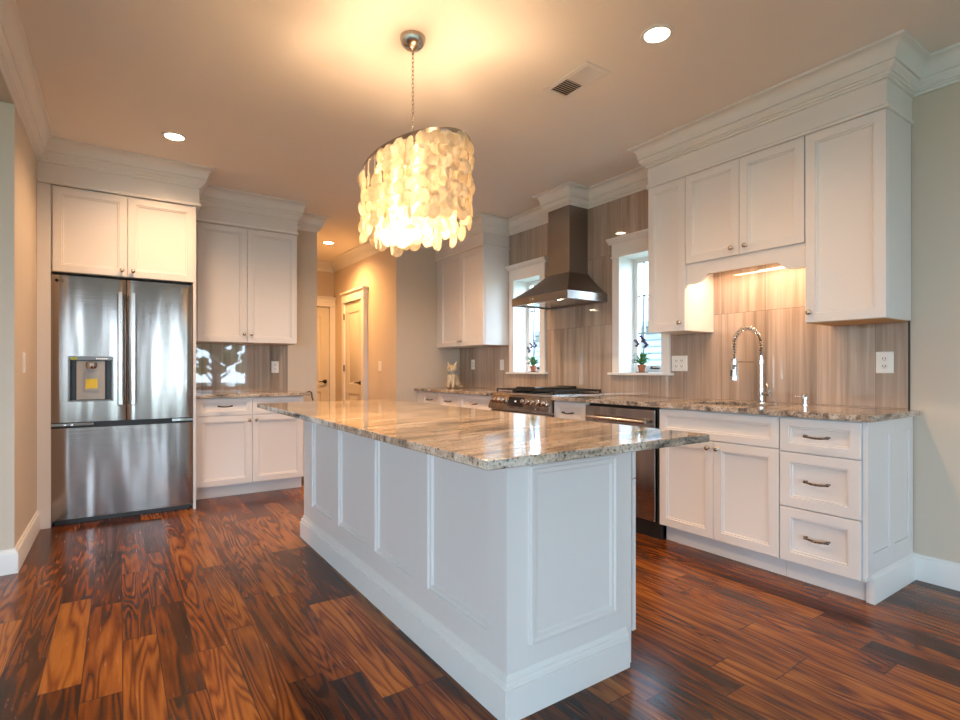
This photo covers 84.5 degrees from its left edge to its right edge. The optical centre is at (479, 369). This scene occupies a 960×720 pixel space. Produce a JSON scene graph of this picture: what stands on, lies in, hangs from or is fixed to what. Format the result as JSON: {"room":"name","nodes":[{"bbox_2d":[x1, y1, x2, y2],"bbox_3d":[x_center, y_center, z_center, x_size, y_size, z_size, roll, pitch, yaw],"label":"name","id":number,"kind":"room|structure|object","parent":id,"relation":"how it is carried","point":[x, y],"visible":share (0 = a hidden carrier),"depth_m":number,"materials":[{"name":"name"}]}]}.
{"room":"kitchen","nodes":[
{"label":"kitchen","id":0,"kind":"room"},
{"bbox_2d":[0,70,13,103],"bbox_3d":[-0.706,-1.544,-0.264,0.500,0.152,7.360,0,0,-34],"label":"wall","id":1,"kind":"structure","parent":0,"point":[5,96],"depth_m":2.79,"materials":[{"name":"beige paint"}]},
{"bbox_2d":[0,0,53,159],"bbox_3d":[-0.721,-1.542,0.295,0.104,0.155,8.300,0,0,-34],"label":"trim","id":2,"kind":"structure","parent":1,"relation":"attached to","point":[17,68],"depth_m":2.79,"materials":[{"name":"white wood"}]},
{"bbox_2d":[0,101,36,549],"bbox_3d":[-4.731,-0.250,2.517,4.018,2.740,1.770,0,0,-34],"label":"wall","id":3,"kind":"structure","parent":0,"point":[18,162],"depth_m":2.98,"materials":[{"name":"beige paint"}]},
{"bbox_2d":[0,510,39,575],"bbox_3d":[-4.447,1.052,2.222,3.918,0.137,0.998,0,0,-34],"label":"baseboard","id":4,"kind":"structure","parent":3,"relation":"attached to","point":[12,559],"depth_m":2.98,"materials":[{"name":"white wood"}]},
{"bbox_2d":[23,352,25,372],"bbox_3d":[-2.755,-0.045,3.193,0.010,0.125,0.072,0,0,-34],"label":"light switch","id":5,"kind":"object","parent":3,"relation":"attached to","point":[24,353],"visible":1,"depth_m":3.18,"materials":[{"name":"white plastic"}]},
{"bbox_2d":[51,184,459,476],"bbox_3d":[-2.482,-0.250,6.435,4.412,2.740,2.170,0,0,-34],"label":"wall","id":6,"kind":"structure","parent":0,"point":[417,361],"depth_m":6.22,"materials":[{"name":"beige paint"}]},
{"bbox_2d":[196,343,287,392],"bbox_3d":[-2.359,-0.021,5.200,0.900,0.470,0.010,0,0,-34],"label":"tile backsplash","id":7,"kind":"structure","parent":6,"relation":"attached to","point":[220,367],"depth_m":5.18,"materials":[{"name":"grey tile"}]},
{"bbox_2d":[271,361,278,372],"bbox_3d":[-2.085,-0.030,5.375,0.072,0.118,0.010,0,0,-34],"label":"power outlet","id":8,"kind":"object","parent":7,"relation":"attached to","point":[274,364],"visible":1,"depth_m":5.37,"materials":[{"name":"white plastic"}]},
{"bbox_2d":[196,222,296,344],"bbox_3d":[-2.246,-0.787,5.038,0.895,1.062,0.384,0,0,-34],"label":"upper cabinet","id":9,"kind":"object","parent":6,"relation":"attached to","point":[246,279],"visible":0.95,"depth_m":4.90,"materials":[{"name":"white wood"}]},
{"bbox_2d":[317,296,335,401],"bbox_3d":[-2.525,0.018,7.662,0.920,2.205,0.095,0,0,-34],"label":"door","id":10,"kind":"structure","parent":6,"relation":"in","point":[325,305],"depth_m":7.83,"materials":[{"name":"beige paint"}]},
{"bbox_2d":[317,247,391,400],"bbox_3d":[-2.035,-0.250,6.885,1.165,2.740,2.170,0,0,-34],"label":"wall","id":11,"kind":"structure","parent":0,"point":[374,271],"depth_m":6.71,"materials":[{"name":"beige paint"}]},
{"bbox_2d":[339,286,368,400],"bbox_3d":[-1.723,0.018,7.164,0.095,2.205,0.860,0,0,-34],"label":"door","id":12,"kind":"structure","parent":11,"relation":"in","point":[354,302],"depth_m":7.11,"materials":[{"name":"beige paint"}]},
{"bbox_2d":[297,213,433,272],"bbox_3d":[-1.849,-1.542,6.804,1.750,0.155,2.274,0,0,-34],"label":"trim","id":13,"kind":"structure","parent":11,"relation":"attached to","point":[307,222],"depth_m":6.87,"materials":[{"name":"white wood"}]},
{"bbox_2d":[378,361,380,370],"bbox_3d":[-1.243,-0.045,6.536,0.010,0.125,0.085,0,0,-34],"label":"light switch","id":14,"kind":"object","parent":11,"relation":"attached to","point":[379,362],"visible":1,"depth_m":6.54,"materials":[{"name":"white plastic"}]},
{"bbox_2d":[0,477,959,719],"bbox_3d":[-1.612,1.145,1.503,8.030,0.050,11.300,0,0,-34],"label":"floor","id":15,"kind":"structure","parent":0,"point":[219,609],"depth_m":2.19,"materials":[{"name":"brown wood"}]},
{"bbox_2d":[37,182,195,528],"bbox_3d":[-2.915,-0.099,4.297,0.987,2.438,0.854,0,0,-34],"label":"tall cabinet","id":16,"kind":"object","parent":15,"relation":"on","point":[83,233],"visible":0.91,"depth_m":3.89,"materials":[{"name":"white wood"}]},
{"bbox_2d":[37,137,310,235],"bbox_3d":[-2.488,-1.469,4.565,2.036,0.302,0.954,0,0,-34],"label":"crown molding","id":17,"kind":"structure","parent":16,"relation":"on","point":[64,162],"depth_m":4.09,"materials":[{"name":"white wood"}]},
{"bbox_2d":[51,274,192,524],"bbox_3d":[-2.878,0.220,4.293,0.900,1.800,0.844,0,0,-34],"label":"refrigerator","id":18,"kind":"object","parent":15,"relation":"on","point":[122,353],"visible":1,"depth_m":3.96,"materials":[{"name":"grey metal"}]},
{"bbox_2d":[196,396,302,499],"bbox_3d":[-2.188,0.682,4.957,0.903,0.875,0.593,0,0,-34],"label":"base cabinet","id":19,"kind":"object","parent":15,"relation":"on","point":[242,447],"visible":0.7,"depth_m":4.71,"materials":[{"name":"white wood"}]},
{"bbox_2d":[196,391,310,398],"bbox_3d":[-2.167,0.229,4.977,0.963,0.030,0.575,0,0,-34],"label":"countertop","id":20,"kind":"structure","parent":19,"relation":"on","point":[206,395],"depth_m":4.81,"materials":[{"name":"beige stone"}]},
{"bbox_2d":[417,391,423,402],"bbox_3d":[-0.465,0.682,6.401,0.593,0.875,0.148,0,0,-34],"label":"cabinet filler","id":21,"kind":"object","parent":15,"relation":"on","point":[419,393],"visible":0.06,"depth_m":6.24,"materials":[{"name":"white wood"}]},
{"bbox_2d":[422,391,440,404],"bbox_3d":[-0.329,0.682,6.156,0.638,0.875,0.406,0,0,-34],"label":"base cabinet","id":22,"kind":"object","parent":15,"relation":"on","point":[427,397],"visible":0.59,"depth_m":5.99,"materials":[{"name":"white wood"}]},
{"bbox_2d":[440,392,459,406],"bbox_3d":[-0.098,0.682,5.817,0.638,0.875,0.406,0,0,-34],"label":"base cabinet","id":23,"kind":"object","parent":15,"relation":"on","point":[448,399],"visible":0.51,"depth_m":5.65,"materials":[{"name":"white wood"}]},
{"bbox_2d":[300,420,635,719],"bbox_3d":[-0.280,0.682,2.799,0.692,0.875,2.290,0,0,-34],"label":"kitchen island","id":24,"kind":"object","parent":15,"relation":"on","point":[519,583],"visible":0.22,"depth_m":1.93,"materials":[{"name":"white wood"}]},
{"bbox_2d":[257,399,709,470],"bbox_3d":[-0.333,0.231,2.613,0.923,0.026,2.607,0,0,-34],"label":"island countertop","id":25,"kind":"structure","parent":24,"relation":"on","point":[488,440],"depth_m":1.87,"materials":[{"name":"beige stone"}]},
{"bbox_2d":[460,394,493,409],"bbox_3d":[0.180,0.682,5.409,0.638,0.875,0.573,0,0,-34],"label":"base cabinet","id":26,"kind":"object","parent":15,"relation":"on","point":[466,400],"visible":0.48,"depth_m":5.25,"materials":[{"name":"white wood"}]},
{"bbox_2d":[414,387,511,395],"bbox_3d":[-0.087,0.229,5.812,0.635,0.030,1.547,0,0,-34],"label":"countertop","id":27,"kind":"structure","parent":26,"relation":"on","point":[465,390],"depth_m":5.66,"materials":[{"name":"beige stone"}]},
{"bbox_2d":[446,361,462,387],"bbox_3d":[-0.310,0.056,6.268,0.212,0.317,0.215,0,0,14],"label":"cat figurine","id":28,"kind":"object","parent":27,"relation":"on","point":[453,381],"visible":1,"depth_m":6.21,"materials":[{"name":"beige ceramic"}]},
{"bbox_2d":[488,385,603,416],"bbox_3d":[0.570,0.634,4.795,0.692,0.972,0.850,0,0,-34],"label":"gas range","id":29,"kind":"object","parent":15,"relation":"on","point":[521,400],"visible":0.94,"depth_m":4.61,"materials":[{"name":"silver metal"}]},
{"bbox_2d":[494,400,555,414],"bbox_3d":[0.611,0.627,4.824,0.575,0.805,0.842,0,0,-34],"label":"control panel","id":30,"kind":"object","parent":29,"relation":"in","point":[553,400],"depth_m":4.56,"materials":[{"name":"silver metal"}]},
{"bbox_2d":[492,392,603,397],"bbox_3d":[0.602,0.215,4.817,0.615,0.020,0.850,0,0,-34],"label":"cooktop","id":31,"kind":"object","parent":29,"relation":"in","point":[494,394],"depth_m":4.59,"materials":[{"name":"silver metal"}]},
{"bbox_2d":[554,400,588,420],"bbox_3d":[0.934,0.682,4.304,0.638,0.875,0.353,0,0,-34],"label":"base cabinet","id":32,"kind":"object","parent":15,"relation":"on","point":[562,409],"visible":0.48,"depth_m":4.14,"materials":[{"name":"white wood"}]},
{"bbox_2d":[585,403,666,539],"bbox_3d":[1.200,0.686,3.873,0.664,0.868,0.644,0,0,-34],"label":"dishwasher","id":33,"kind":"object","parent":15,"relation":"on","point":[647,477],"visible":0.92,"depth_m":3.55,"materials":[{"name":"silver"}]},
{"bbox_2d":[660,408,786,575],"bbox_3d":[1.621,0.682,3.299,0.634,0.875,0.760,0,0,-34],"label":"base cabinet","id":34,"kind":"object","parent":15,"relation":"on","point":[720,496],"visible":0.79,"depth_m":3.09,"materials":[{"name":"white wood"}]},
{"bbox_2d":[780,416,915,604],"bbox_3d":[1.955,0.682,2.815,0.648,0.875,0.413,0,0,-34],"label":"base cabinet","id":35,"kind":"object","parent":15,"relation":"on","point":[846,487],"visible":0.81,"depth_m":2.66,"materials":[{"name":"white wood"}]},
{"bbox_2d":[551,394,920,421],"bbox_3d":[1.460,0.229,3.544,0.635,0.030,2.212,0,0,-34],"label":"countertop","id":36,"kind":"structure","parent":35,"relation":"on","point":[859,414],"depth_m":3.10,"materials":[{"name":"beige stone"}]},
{"bbox_2d":[730,326,771,402],"bbox_3d":[1.734,-0.035,3.384,0.274,0.498,0.098,0,0,-19],"label":"kitchen faucet","id":37,"kind":"object","parent":36,"relation":"on","point":[734,362],"visible":1,"depth_m":3.40,"materials":[{"name":"silver metal"}]},
{"bbox_2d":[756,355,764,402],"bbox_3d":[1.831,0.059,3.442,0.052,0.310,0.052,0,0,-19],"label":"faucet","id":38,"kind":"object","parent":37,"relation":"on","point":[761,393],"depth_m":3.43,"materials":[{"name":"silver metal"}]},
{"bbox_2d":[794,394,808,404],"bbox_3d":[1.939,0.180,3.192,0.147,0.068,0.043,0,0,-34],"label":"soap dispenser","id":39,"kind":"object","parent":36,"relation":"on","point":[804,396],"visible":0.97,"depth_m":3.21,"materials":[{"name":"silver metal"}]},
{"bbox_2d":[16,0,959,259],"bbox_3d":[-1.612,-1.645,1.503,8.030,0.050,11.300,0,0,-34],"label":"ceiling","id":40,"kind":"structure","parent":0,"point":[286,99],"depth_m":2.88,"materials":[{"name":"white paint"}]},
{"bbox_2d":[161,131,186,141],"bbox_3d":[-2.120,-1.617,3.663,0.156,0.006,0.156,0,0,-34],"label":"recessed light","id":41,"kind":"object","parent":40,"relation":"in","point":[174,136],"visible":1,"depth_m":3.65,"materials":[{"name":"white"}]},
{"bbox_2d":[322,241,334,244],"bbox_3d":[-1.928,-1.617,6.715,0.156,0.006,0.156,0,0,-34],"label":"recessed light","id":42,"kind":"object","parent":40,"relation":"in","point":[323,242],"visible":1,"depth_m":6.69,"materials":[{"name":"white"}]},
{"bbox_2d":[357,30,474,256],"bbox_3d":[-0.329,-1.098,2.577,0.443,1.045,0.866,0,0,-38],"label":"chandelier","id":43,"kind":"object","parent":40,"relation":"hanging from","point":[427,184],"visible":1,"depth_m":2.33,"materials":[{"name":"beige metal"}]},
{"bbox_2d":[543,61,610,99],"bbox_3d":[0.538,-1.616,2.960,0.184,0.008,0.350,0,0,-34],"label":"ceiling vent","id":44,"kind":"object","parent":40,"relation":"in","point":[587,73],"visible":1,"depth_m":2.94,"materials":[{"name":"white metal"}]},
{"bbox_2d":[640,24,673,44],"bbox_3d":[0.854,-1.617,2.549,0.156,0.006,0.156,0,0,-34],"label":"recessed light","id":45,"kind":"object","parent":40,"relation":"in","point":[654,34],"visible":1,"depth_m":2.54,"materials":[{"name":"white"}]},
{"bbox_2d":[647,82,959,562],"bbox_3d":[2.420,-0.250,2.939,0.250,2.740,9.130,0,0,-34],"label":"wall","id":46,"kind":"structure","parent":0,"point":[935,131],"depth_m":2.77,"materials":[{"name":"beige paint"}]},
{"bbox_2d":[437,246,508,347],"bbox_3d":[-0.127,-0.795,6.100,0.372,1.050,1.032,0,0,-34],"label":"upper cabinet","id":47,"kind":"object","parent":46,"relation":"attached to","point":[472,285],"visible":1,"depth_m":5.77,"materials":[{"name":"white wood"}]},
{"bbox_2d":[435,213,509,261],"bbox_3d":[-0.119,-1.469,6.056,0.474,0.302,1.159,0,0,-34],"label":"crown molding","id":48,"kind":"structure","parent":47,"relation":"on","point":[486,229],"depth_m":5.69,"materials":[{"name":"white wood"}]},
{"bbox_2d":[505,256,547,373],"bbox_3d":[0.565,-0.541,5.570,0.281,1.167,0.648,0,0,-34],"label":"window","id":49,"kind":"structure","parent":46,"relation":"in","point":[523,276],"depth_m":5.71,"materials":[{"name":"white"}]},
{"bbox_2d":[525,342,538,371],"bbox_3d":[0.566,-0.139,5.591,0.185,0.320,0.173,0,0,-2],"label":"potted plant","id":50,"kind":"object","parent":49,"relation":"on","point":[533,361],"visible":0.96,"depth_m":5.57,"materials":[{"name":"green plant"}]},
{"bbox_2d":[512,205,606,309],"bbox_3d":[0.703,-1.035,4.788,0.483,0.880,0.750,0,0,-34],"label":"range hood","id":51,"kind":"object","parent":46,"relation":"attached to","point":[568,283],"visible":1,"depth_m":4.73,"materials":[{"name":"silver metal"}]},
{"bbox_2d":[508,166,647,235],"bbox_3d":[0.779,-1.542,4.819,0.344,0.155,2.105,0,0,-34],"label":"trim","id":52,"kind":"structure","parent":46,"relation":"attached to","point":[635,180],"depth_m":4.67,"materials":[{"name":"white wood"}]},
{"bbox_2d":[606,228,673,374],"bbox_3d":[1.384,-0.541,4.368,0.281,1.167,0.645,0,0,-34],"label":"window","id":53,"kind":"structure","parent":46,"relation":"in","point":[629,251],"depth_m":4.52,"materials":[{"name":"white wood"}]},
{"bbox_2d":[632,335,650,372],"bbox_3d":[1.360,-0.136,4.417,0.156,0.316,0.177,0,0,-8],"label":"potted plant","id":54,"kind":"object","parent":53,"relation":"on","point":[642,360],"visible":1,"depth_m":4.39,"materials":[{"name":"green plant"}]},
{"bbox_2d":[648,177,713,334],"bbox_3d":[1.436,-0.795,3.808,0.372,1.050,0.305,0,0,-34],"label":"upper cabinet","id":55,"kind":"object","parent":46,"relation":"attached to","point":[675,307],"visible":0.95,"depth_m":3.72,"materials":[{"name":"white wood"}]},
{"bbox_2d":[460,189,909,409],"bbox_3d":[1.037,-0.625,4.736,0.010,1.679,4.562,0,0,-34],"label":"tile backsplash","id":56,"kind":"structure","parent":46,"relation":"attached to","point":[833,365],"depth_m":3.70,"materials":[{"name":"brown tile"}]},
{"bbox_2d":[471,360,474,368],"bbox_3d":[-0.087,-0.066,6.367,0.010,0.118,0.072,0,0,-34],"label":"power outlet","id":57,"kind":"object","parent":56,"relation":"attached to","point":[472,361],"visible":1,"depth_m":6.36,"materials":[{"name":"white plastic"}]},
{"bbox_2d":[500,359,503,369],"bbox_3d":[0.242,-0.058,5.884,0.010,0.118,0.072,0,0,-34],"label":"light switch","id":58,"kind":"object","parent":56,"relation":"attached to","point":[502,360],"visible":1,"depth_m":5.88,"materials":[{"name":"white plastic"}]},
{"bbox_2d":[672,356,686,370],"bbox_3d":[1.516,-0.050,4.017,0.010,0.118,0.135,0,0,-34],"label":"power outlet","id":59,"kind":"object","parent":56,"relation":"attached to","point":[679,363],"visible":1,"depth_m":4.01,"materials":[{"name":"white plastic"}]},
{"bbox_2d":[876,351,893,372],"bbox_3d":[2.251,-0.042,2.939,0.010,0.120,0.082,0,0,-34],"label":"power outlet","id":60,"kind":"object","parent":56,"relation":"attached to","point":[884,360],"visible":1,"depth_m":2.93,"materials":[{"name":"white plastic"}]},
{"bbox_2d":[881,356,887,360],"bbox_3d":[2.249,-0.063,2.938,0.004,0.028,0.030,0,0,-34],"label":"socket","id":61,"kind":"object","parent":60,"relation":"attached to","point":[883,358],"depth_m":2.94,"materials":[{"name":"white plastic"}]},
{"bbox_2d":[881,364,887,368],"bbox_3d":[2.249,-0.021,2.938,0.004,0.028,0.030,0,0,-34],"label":"socket","id":62,"kind":"object","parent":60,"relation":"attached to","point":[883,366],"depth_m":2.94,"materials":[{"name":"white plastic"}]},
{"bbox_2d":[686,136,804,284],"bbox_3d":[1.736,-0.951,3.367,0.372,0.739,0.760,0,0,-34],"label":"upper cabinet","id":63,"kind":"object","parent":46,"relation":"attached to","point":[747,211],"visible":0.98,"depth_m":3.24,"materials":[{"name":"white wood"}]},
{"bbox_2d":[627,29,929,189],"bbox_3d":[1.743,-1.469,3.325,0.474,0.302,1.658,0,0,-34],"label":"crown molding","id":64,"kind":"structure","parent":63,"relation":"on","point":[883,73],"depth_m":2.97,"materials":[{"name":"white wood"}]},
{"bbox_2d":[805,108,910,325],"bbox_3d":[2.059,-0.790,2.895,0.372,1.059,0.383,0,0,-34],"label":"upper cabinet","id":65,"kind":"object","parent":46,"relation":"attached to","point":[858,170],"visible":1,"depth_m":2.79,"materials":[{"name":"white wood"}]},
{"bbox_2d":[913,42,959,97],"bbox_3d":[3.567,-1.542,0.943,0.104,0.155,4.540,0,0,-34],"label":"trim","id":66,"kind":"structure","parent":46,"relation":"attached to","point":[941,69],"depth_m":2.71,"materials":[{"name":"white wood"}]},
{"bbox_2d":[914,553,959,590],"bbox_3d":[3.603,1.052,0.965,0.018,0.137,4.535,0,0,-34],"label":"baseboard","id":67,"kind":"structure","parent":46,"relation":"attached to","point":[932,570],"depth_m":2.75,"materials":[{"name":"white wood"}]},
{"label":"outside","id":68,"kind":"structure","parent":0,"visible":0},
{"bbox_3d":[6.948,1.530,-1.314,70.000,0.020,70.000,0,0,-34],"label":"ground","id":69,"kind":"structure","parent":68,"visible":0},
{"bbox_2d":[535,297,660,365],"bbox_3d":[4.843,-0.130,11.714,4.600,3.300,9.500,0,0,-34],"label":"house","id":70,"kind":"structure","parent":69,"relation":"on","point":[653,350],"depth_m":10.38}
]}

